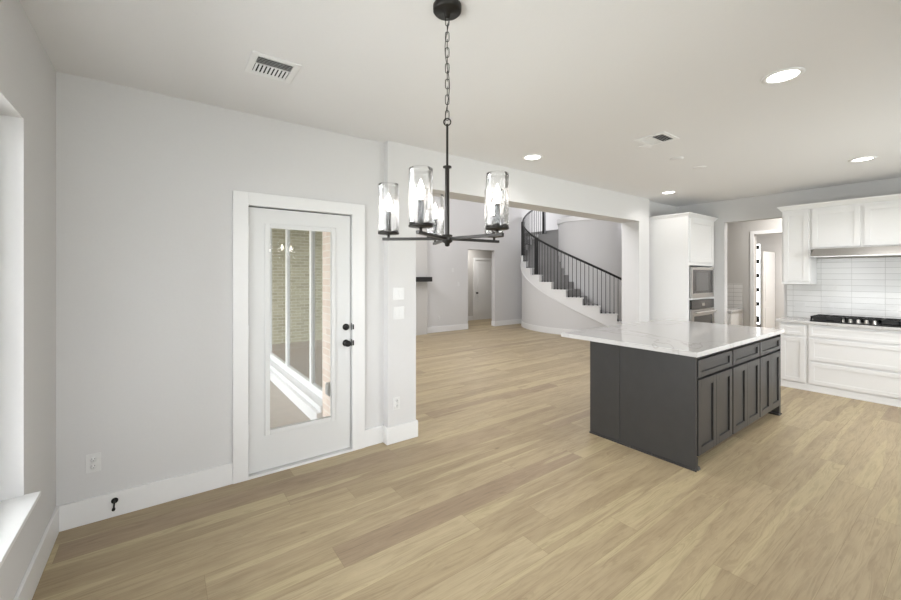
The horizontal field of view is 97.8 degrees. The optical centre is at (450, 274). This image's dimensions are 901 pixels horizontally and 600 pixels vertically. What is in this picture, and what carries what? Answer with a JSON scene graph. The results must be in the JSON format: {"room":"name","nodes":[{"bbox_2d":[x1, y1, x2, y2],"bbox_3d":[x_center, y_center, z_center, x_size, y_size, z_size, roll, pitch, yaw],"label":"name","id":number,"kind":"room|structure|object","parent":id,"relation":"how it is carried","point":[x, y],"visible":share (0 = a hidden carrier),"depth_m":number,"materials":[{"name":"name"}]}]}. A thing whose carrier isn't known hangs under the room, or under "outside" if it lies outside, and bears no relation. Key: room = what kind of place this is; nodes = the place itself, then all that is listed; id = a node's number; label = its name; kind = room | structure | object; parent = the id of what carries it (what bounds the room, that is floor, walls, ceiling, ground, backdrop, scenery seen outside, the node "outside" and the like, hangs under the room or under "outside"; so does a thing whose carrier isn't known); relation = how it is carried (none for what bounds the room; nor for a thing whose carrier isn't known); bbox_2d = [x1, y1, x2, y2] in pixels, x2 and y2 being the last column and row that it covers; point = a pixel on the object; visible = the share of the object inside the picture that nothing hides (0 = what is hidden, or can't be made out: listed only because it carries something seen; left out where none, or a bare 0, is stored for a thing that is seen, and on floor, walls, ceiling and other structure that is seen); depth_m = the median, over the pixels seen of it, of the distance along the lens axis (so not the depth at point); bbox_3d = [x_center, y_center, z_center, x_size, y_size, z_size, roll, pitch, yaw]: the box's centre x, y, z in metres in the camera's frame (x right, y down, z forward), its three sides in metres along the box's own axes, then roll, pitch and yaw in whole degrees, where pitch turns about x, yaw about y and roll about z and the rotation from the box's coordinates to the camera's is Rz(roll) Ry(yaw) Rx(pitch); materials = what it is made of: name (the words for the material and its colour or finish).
{"room":"kitchen dining area","nodes":[
{"label":"kitchen dining area","id":0,"kind":"room"},
{"bbox_2d":[0,0,55,599],"bbox_3d":[-0.861,0.100,0.126,0.200,2.900,5.420,0,0,-36],"label":"wall","id":1,"kind":"structure","parent":0,"point":[27,73],"depth_m":1.87,"materials":[{"name":"paint"}]},
{"bbox_2d":[0,491,40,567],"bbox_3d":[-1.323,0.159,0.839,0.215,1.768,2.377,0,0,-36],"label":"window sill","id":2,"kind":"structure","parent":1,"relation":"in","point":[14,512],"depth_m":1.66,"materials":[{"name":"white paint"}]},
{"bbox_2d":[13,507,58,599],"bbox_3d":[-0.833,1.472,0.271,0.016,0.155,5.188,0,0,-36],"label":"baseboard","id":3,"kind":"structure","parent":1,"relation":"attached to","point":[26,590],"depth_m":1.99,"materials":[{"name":"white paint"}]},
{"bbox_2d":[56,71,383,505],"bbox_3d":[-1.641,0.100,3.037,2.380,2.900,0.200,0,0,-36],"label":"wall","id":4,"kind":"structure","parent":0,"point":[146,181],"depth_m":2.66,"materials":[{"name":"paint"}]},
{"bbox_2d":[86,452,100,473],"bbox_3d":[-2.242,1.180,2.468,0.072,0.116,0.008,0,0,-36],"label":"wall outlet","id":5,"kind":"object","parent":4,"relation":"attached to","point":[93,461],"visible":1,"depth_m":2.47,"materials":[{"name":"white plastic"}]},
{"bbox_2d":[90,457,96,461],"bbox_3d":[-2.241,1.158,2.466,0.034,0.034,0.003,0,0,-36],"label":"receptacle","id":6,"kind":"object","parent":5,"relation":"attached to","point":[92,459],"depth_m":2.47,"materials":[{"name":"white plastic"}]},
{"bbox_2d":[90,464,96,468],"bbox_3d":[-2.241,1.202,2.466,0.034,0.034,0.003,0,0,-36],"label":"receptacle","id":7,"kind":"object","parent":5,"relation":"attached to","point":[92,466],"depth_m":2.47,"materials":[{"name":"white plastic"}]},
{"bbox_2d":[111,498,117,510],"bbox_3d":[-2.128,1.452,2.486,0.036,0.050,0.082,0,0,-36],"label":"door stop","id":8,"kind":"object","parent":4,"relation":"attached to","point":[114,500],"visible":1,"depth_m":2.51,"materials":[{"name":"black metal"}]},
{"bbox_2d":[56,426,382,531],"bbox_3d":[-1.503,1.472,3.005,2.164,0.155,0.016,0,0,-36],"label":"baseboard","id":9,"kind":"structure","parent":4,"relation":"attached to","point":[98,508],"depth_m":2.63,"materials":[{"name":"white paint"}]},
{"bbox_2d":[232,190,364,483],"bbox_3d":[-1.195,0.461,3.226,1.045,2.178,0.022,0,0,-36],"label":"trim","id":10,"kind":"structure","parent":4,"relation":"attached to","point":[241,200],"depth_m":2.97,"materials":[{"name":"white paint"}]},
{"bbox_2d":[249,206,348,215],"bbox_3d":[-1.232,0.500,3.267,0.828,2.059,0.024,0,0,-36],"label":"trim","id":11,"kind":"structure","parent":4,"relation":"attached to","point":[249,206],"depth_m":3.25,"materials":[{"name":"white wood"}]},
{"bbox_2d":[249,207,353,473],"bbox_3d":[-1.206,0.501,3.233,0.842,2.042,0.110,0,0,-36],"label":"door","id":12,"kind":"structure","parent":4,"relation":"in","point":[269,448],"depth_m":3.18,"materials":[{"name":"paint"}]},
{"bbox_2d":[270,380,309,428],"bbox_3d":[-6.101,1.645,4.036,7.920,0.130,6.680,0,0,-36],"label":"floor","id":13,"kind":"structure","parent":0,"point":[283,411],"depth_m":4.55,"materials":[{"name":"concrete"}]},
{"bbox_2d":[322,232,329,417],"bbox_3d":[-2.753,0.135,6.115,0.060,2.890,6.080,0,0,-36],"label":"brick wall","id":14,"kind":"structure","parent":0,"point":[325,235],"depth_m":4.07,"materials":[{"name":"white brick"}]},
{"bbox_2d":[325,382,329,396],"bbox_3d":[-1.198,1.130,3.888,0.060,0.120,0.090,0,0,-36],"label":"outlet cover","id":15,"kind":"object","parent":14,"relation":"attached to","point":[327,385],"visible":0.73,"depth_m":3.85,"materials":[{"name":"grey plastic"}]},
{"bbox_2d":[416,194,426,334],"bbox_3d":[-1.489,-1.250,9.722,2.080,5.600,0.150,0,0,-36],"label":"wall","id":16,"kind":"structure","parent":0,"point":[421,245],"depth_m":10.17,"materials":[{"name":"paint"}]},
{"bbox_2d":[416,277,431,281],"bbox_3d":[-1.415,0.110,9.553,2.200,0.120,0.210,0,0,-36],"label":"mantel shelf","id":17,"kind":"object","parent":16,"relation":"attached to","point":[418,279],"visible":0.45,"depth_m":9.97,"materials":[{"name":"black wood"}]},
{"bbox_2d":[19,0,900,206],"bbox_3d":[2.445,-1.290,2.670,8.140,0.120,5.220,0,0,-36],"label":"ceiling","id":18,"kind":"structure","parent":0,"point":[573,84],"depth_m":2.39,"materials":[{"name":"paint"}]},
{"bbox_2d":[244,50,301,83],"bbox_3d":[-1.054,-1.224,2.329,0.260,0.010,0.265,0,0,-36],"label":"ceiling vent","id":19,"kind":"object","parent":18,"relation":"in","point":[261,64],"visible":1,"depth_m":2.31,"materials":[{"name":"white metal"}]},
{"bbox_2d":[378,0,508,246],"bbox_3d":[0.005,-0.680,1.805,0.600,1.100,0.614,0,0,-36],"label":"chandelier","id":20,"kind":"object","parent":18,"relation":"hanging from","point":[445,10],"visible":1,"depth_m":1.78,"materials":[{"name":"black metal"}]},
{"bbox_2d":[522,154,542,160],"bbox_3d":[0.856,-1.226,4.096,0.210,0.008,0.210,0,0,-36],"label":"recessed light","id":21,"kind":"object","parent":18,"relation":"in","point":[530,157],"visible":1,"depth_m":4.09,"materials":[{"name":"white paint"}]},
{"bbox_2d":[638,145,652,149],"bbox_3d":[1.872,-1.226,3.774,0.136,0.009,0.136,0,0,-36],"label":"cover","id":22,"kind":"object","parent":18,"relation":"attached to","point":[643,147],"visible":0.99,"depth_m":3.77,"materials":[{"name":"paint"}]},
{"bbox_2d":[634,131,679,146],"bbox_3d":[1.863,-1.224,3.550,0.280,0.010,0.270,0,0,-36],"label":"ceiling vent","id":23,"kind":"object","parent":18,"relation":"in","point":[662,137],"visible":1,"depth_m":3.54,"materials":[{"name":"white metal"}]},
{"bbox_2d":[661,191,676,193],"bbox_3d":[3.245,-1.226,5.845,0.210,0.008,0.210,0,0,-36],"label":"recessed light","id":24,"kind":"object","parent":18,"relation":"in","point":[665,192],"visible":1,"depth_m":5.84,"materials":[{"name":"white paint"}]},
{"bbox_2d":[669,157,683,160],"bbox_3d":[2.389,-1.226,4.152,0.136,0.009,0.136,0,0,-36],"label":"cover","id":25,"kind":"object","parent":18,"relation":"attached to","point":[673,158],"visible":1,"depth_m":4.13,"materials":[{"name":"paint"}]},
{"bbox_2d":[693,166,706,168],"bbox_3d":[2.849,-1.226,4.489,0.136,0.009,0.136,0,0,-36],"label":"cover","id":26,"kind":"object","parent":18,"relation":"attached to","point":[697,167],"visible":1,"depth_m":4.47,"materials":[{"name":"paint"}]},
{"bbox_2d":[761,67,805,84],"bbox_3d":[2.050,-1.226,2.423,0.210,0.008,0.210,0,0,-36],"label":"recessed light","id":27,"kind":"object","parent":18,"relation":"in","point":[786,74],"visible":1,"depth_m":2.42,"materials":[{"name":"white paint"}]},
{"bbox_2d":[849,156,876,161],"bbox_3d":[4.365,-1.226,4.161,0.210,0.008,0.210,0,0,-36],"label":"recessed light","id":28,"kind":"object","parent":18,"relation":"in","point":[866,158],"visible":1,"depth_m":4.16,"materials":[{"name":"white paint"}]},
{"bbox_2d":[32,319,900,599],"bbox_3d":[2.929,1.580,7.410,14.920,0.060,12.700,0,0,-36],"label":"floor","id":29,"kind":"structure","parent":0,"point":[504,490],"depth_m":2.58,"materials":[{"name":"brown wood"}]},
{"bbox_2d":[520,210,621,334],"bbox_3d":[3.224,-0.490,11.323,2.009,4.081,4.068,0,0,-25],"label":"staircase","id":30,"kind":"structure","parent":29,"relation":"on","point":[551,303],"depth_m":10.71,"materials":[{"name":"grey carpet"}]},
{"bbox_2d":[649,212,717,320],"bbox_3d":[3.859,0.297,6.531,1.053,2.505,0.653,0,0,-36],"label":"tall cabinet","id":31,"kind":"object","parent":29,"relation":"on","point":[678,242],"visible":0.62,"depth_m":6.25,"materials":[{"name":"white paint"}]},
{"bbox_2d":[689,267,713,297],"bbox_3d":[3.849,0.118,6.491,0.824,0.480,0.590,0,0,-36],"label":"microwave","id":32,"kind":"object","parent":31,"relation":"in","point":[701,279],"visible":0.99,"depth_m":6.21,"materials":[{"name":"grey metal"}]},
{"bbox_2d":[689,299,716,322],"bbox_3d":[3.868,0.752,6.466,0.824,0.725,0.652,0,0,-36],"label":"wall oven","id":33,"kind":"object","parent":31,"relation":"in","point":[700,310],"visible":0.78,"depth_m":6.21,"materials":[{"name":"grey metal"}]},
{"bbox_2d":[589,334,781,471],"bbox_3d":[2.524,1.099,4.115,2.173,0.903,0.960,0,0,-36],"label":"kitchen island","id":34,"kind":"object","parent":29,"relation":"on","point":[672,408],"visible":0.98,"depth_m":3.46,"materials":[{"name":"grey paint"}]},
{"bbox_2d":[561,319,783,357],"bbox_3d":[2.436,0.625,4.242,2.218,0.040,1.300,0,0,-36],"label":"island countertop","id":35,"kind":"structure","parent":34,"relation":"on","point":[679,337],"depth_m":3.93,"materials":[{"name":"white stone"}]},
{"bbox_2d":[727,311,742,325],"bbox_3d":[4.933,1.105,7.308,0.603,0.890,0.668,0,0,-36],"label":"pantry cabinet","id":36,"kind":"object","parent":29,"relation":"on","point":[735,318],"visible":0.2,"depth_m":7.00,"materials":[{"name":"white paint"}]},
{"bbox_2d":[727,308,743,312],"bbox_3d":[4.932,0.639,7.295,0.618,0.038,0.688,0,0,-36],"label":"countertop","id":37,"kind":"structure","parent":36,"relation":"on","point":[729,310],"depth_m":7.06,"materials":[{"name":"white stone"}]},
{"bbox_2d":[779,322,807,389],"bbox_3d":[4.903,1.103,5.550,0.529,0.895,0.305,0,0,-36],"label":"base cabinet","id":38,"kind":"object","parent":29,"relation":"on","point":[794,339],"visible":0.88,"depth_m":5.38,"materials":[{"name":"white paint"}]},
{"bbox_2d":[807,324,900,406],"bbox_3d":[5.298,1.103,5.010,0.529,0.895,1.028,0,0,-36],"label":"base cabinet","id":39,"kind":"object","parent":29,"relation":"on","point":[864,364],"visible":1,"depth_m":4.90,"materials":[{"name":"white paint"}]},
{"bbox_2d":[775,317,900,330],"bbox_3d":[5.397,0.635,4.854,0.554,0.035,2.060,0,0,-36],"label":"countertop","id":40,"kind":"structure","parent":39,"relation":"on","point":[784,319],"depth_m":5.09,"materials":[{"name":"white stone"}]},
{"bbox_2d":[810,314,900,327],"bbox_3d":[5.269,0.584,5.009,0.460,0.068,0.950,0,0,-36],"label":"gas cooktop","id":41,"kind":"object","parent":40,"relation":"in","point":[887,322],"visible":1,"depth_m":4.99,"materials":[{"name":"metal"}]},
{"bbox_2d":[427,196,521,326],"bbox_3d":[-1.254,-1.250,10.979,7.625,5.600,1.600,0,0,-36],"label":"wall","id":42,"kind":"structure","parent":0,"point":[447,300],"depth_m":11.22,"materials":[{"name":"paint"}]},
{"bbox_2d":[427,319,521,332],"bbox_3d":[-0.821,1.472,10.387,7.625,0.155,0.166,0,0,-36],"label":"baseboard","id":43,"kind":"structure","parent":42,"relation":"attached to","point":[513,321],"depth_m":11.09,"materials":[{"name":"white paint"}]},
{"bbox_2d":[468,250,491,315],"bbox_3d":[0.989,0.250,12.787,3.700,2.600,1.570,0,0,-36],"label":"wall","id":44,"kind":"structure","parent":0,"point":[472,254],"depth_m":13.41,"materials":[{"name":"paint"}]},
{"bbox_2d":[473,258,491,319],"bbox_3d":[1.168,0.480,13.727,0.960,2.140,0.025,0,0,-36],"label":"trim","id":45,"kind":"structure","parent":44,"relation":"attached to","point":[474,259],"depth_m":13.46,"materials":[{"name":"white paint"}]},
{"bbox_2d":[476,260,491,319],"bbox_3d":[1.167,0.520,13.729,0.778,2.058,0.110,0,0,-36],"label":"door","id":46,"kind":"structure","parent":44,"relation":"in","point":[483,267],"depth_m":13.74,"materials":[{"name":"white paint"}]},
{"bbox_2d":[384,141,676,427],"bbox_3d":[4.400,-1.250,7.415,12.540,5.600,0.290,0,0,-36],"label":"wall","id":47,"kind":"structure","parent":0,"point":[467,177],"depth_m":4.06,"materials":[{"name":"paint"}]},
{"bbox_2d":[393,396,399,409],"bbox_3d":[-0.499,1.190,3.645,0.072,0.116,0.008,0,0,-36],"label":"wall outlet","id":48,"kind":"object","parent":47,"relation":"attached to","point":[396,400],"visible":1,"depth_m":3.64,"materials":[{"name":"white plastic"}]},
{"bbox_2d":[393,287,403,299],"bbox_3d":[-0.481,0.174,3.658,0.116,0.116,0.008,0,0,-36],"label":"switch plate","id":49,"kind":"object","parent":47,"relation":"attached to","point":[398,293],"visible":1,"depth_m":3.65,"materials":[{"name":"white plastic"}]},
{"bbox_2d":[393,306,403,319],"bbox_3d":[-0.481,0.353,3.658,0.116,0.116,0.008,0,0,-36],"label":"switch plate","id":50,"kind":"object","parent":47,"relation":"attached to","point":[398,312],"visible":1,"depth_m":3.65,"materials":[{"name":"white plastic"}]},
{"bbox_2d":[382,420,417,444],"bbox_3d":[-0.539,1.472,3.801,0.332,0.155,0.322,0,0,-36],"label":"baseboard","id":51,"kind":"object","parent":47,"relation":"attached to","point":[398,433],"visible":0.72,"depth_m":3.65,"materials":[{"name":"white paint"}]},
{"bbox_2d":[530,229,557,236],"bbox_3d":[5.420,-1.454,13.633,3.150,0.200,5.200,0,0,-36],"label":"landing","id":52,"kind":"object","parent":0,"point":[548,231],"depth_m":13.70,"materials":[{"name":"white paint"}]},
{"bbox_2d":[522,209,569,239],"bbox_3d":[5.284,-1.250,12.573,5.020,5.600,6.990,0,0,-36],"label":"wall","id":53,"kind":"structure","parent":0,"point":[551,218],"depth_m":15.69,"materials":[{"name":"paint"}]},
{"bbox_2d":[557,216,621,319],"bbox_3d":[4.160,-0.060,11.756,1.860,3.220,1.860,0,0,-36],"label":"wall","id":54,"kind":"structure","parent":0,"point":[598,243],"depth_m":10.98,"materials":[{"name":"paint"}]},
{"bbox_2d":[727,218,781,326],"bbox_3d":[6.173,0.160,5.398,1.100,2.780,5.220,0,0,-36],"label":"wall","id":55,"kind":"structure","parent":0,"point":[738,233],"depth_m":7.20,"materials":[{"name":"paint"}]},
{"bbox_2d":[727,283,742,308],"bbox_3d":[5.170,0.390,7.489,0.010,0.460,0.660,0,0,-36],"label":"backsplash","id":56,"kind":"structure","parent":55,"relation":"attached to","point":[734,291],"depth_m":7.31,"materials":[{"name":"white tile"}]},
{"bbox_2d":[750,229,781,326],"bbox_3d":[5.800,0.380,6.615,0.025,2.340,1.245,0,0,-36],"label":"trim","id":57,"kind":"structure","parent":55,"relation":"attached to","point":[752,233],"depth_m":7.08,"materials":[{"name":"white paint"}]},
{"bbox_2d":[757,233,783,328],"bbox_3d":[8.506,0.160,7.105,0.120,2.780,5.220,0,0,-36],"label":"wall","id":58,"kind":"structure","parent":0,"point":[768,242],"depth_m":8.73,"materials":[{"name":"paint"}]},
{"bbox_2d":[757,244,759,323],"bbox_3d":[7.069,0.210,9.034,0.040,1.840,0.100,0,0,-36],"label":"window","id":59,"kind":"structure","parent":58,"relation":"in","point":[758,245],"depth_m":9.03,"materials":[{"name":"white"}]},
{"bbox_2d":[761,251,774,328],"bbox_3d":[6.885,0.520,8.507,0.760,2.040,0.043,0,0,-36],"label":"door","id":60,"kind":"structure","parent":58,"relation":"in","point":[767,258],"depth_m":8.43,"materials":[{"name":"white paint"}]},
{"bbox_2d":[677,177,900,323],"bbox_3d":[5.681,0.160,5.038,0.120,2.780,5.220,0,0,-36],"label":"wall","id":61,"kind":"structure","parent":0,"point":[764,207],"depth_m":6.18,"materials":[{"name":"paint"}]},
{"bbox_2d":[782,208,816,283],"bbox_3d":[4.962,-0.393,5.593,0.359,1.035,0.305,0,0,-36],"label":"upper cabinet","id":62,"kind":"object","parent":61,"relation":"attached to","point":[798,267],"visible":1,"depth_m":5.49,"materials":[{"name":"white paint"}]},
{"bbox_2d":[777,193,900,249],"bbox_3d":[5.322,-0.661,5.079,0.409,0.622,1.650,0,0,-36],"label":"upper cabinet","id":63,"kind":"object","parent":61,"relation":"attached to","point":[874,221],"visible":1,"depth_m":5.01,"materials":[{"name":"white paint"}]},
{"bbox_2d":[787,257,900,318],"bbox_3d":[5.616,0.194,5.015,0.011,0.848,2.060,0,0,-36],"label":"backsplash","id":64,"kind":"structure","parent":61,"relation":"attached to","point":[871,286],"depth_m":5.30,"materials":[{"name":"white tile"}]},
{"bbox_2d":[810,246,900,258],"bbox_3d":[5.295,-0.288,5.028,0.485,0.119,0.950,0,0,-36],"label":"range hood","id":65,"kind":"object","parent":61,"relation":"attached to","point":[881,251],"visible":1,"depth_m":4.93,"materials":[{"name":"metal"}]},
{"bbox_3d":[-2.372,-1.250,5.848,0.240,5.600,5.760,0,0,-36],"label":"wall","id":66,"kind":"structure","parent":0,"visible":0},
{"bbox_2d":[270,228,321,419],"bbox_3d":[-2.517,0.190,5.893,0.300,2.780,4.196,0,0,-36],"label":"window","id":67,"kind":"structure","parent":66,"relation":"in","point":[295,255],"depth_m":5.25,"materials":[{"name":"clear glass"}]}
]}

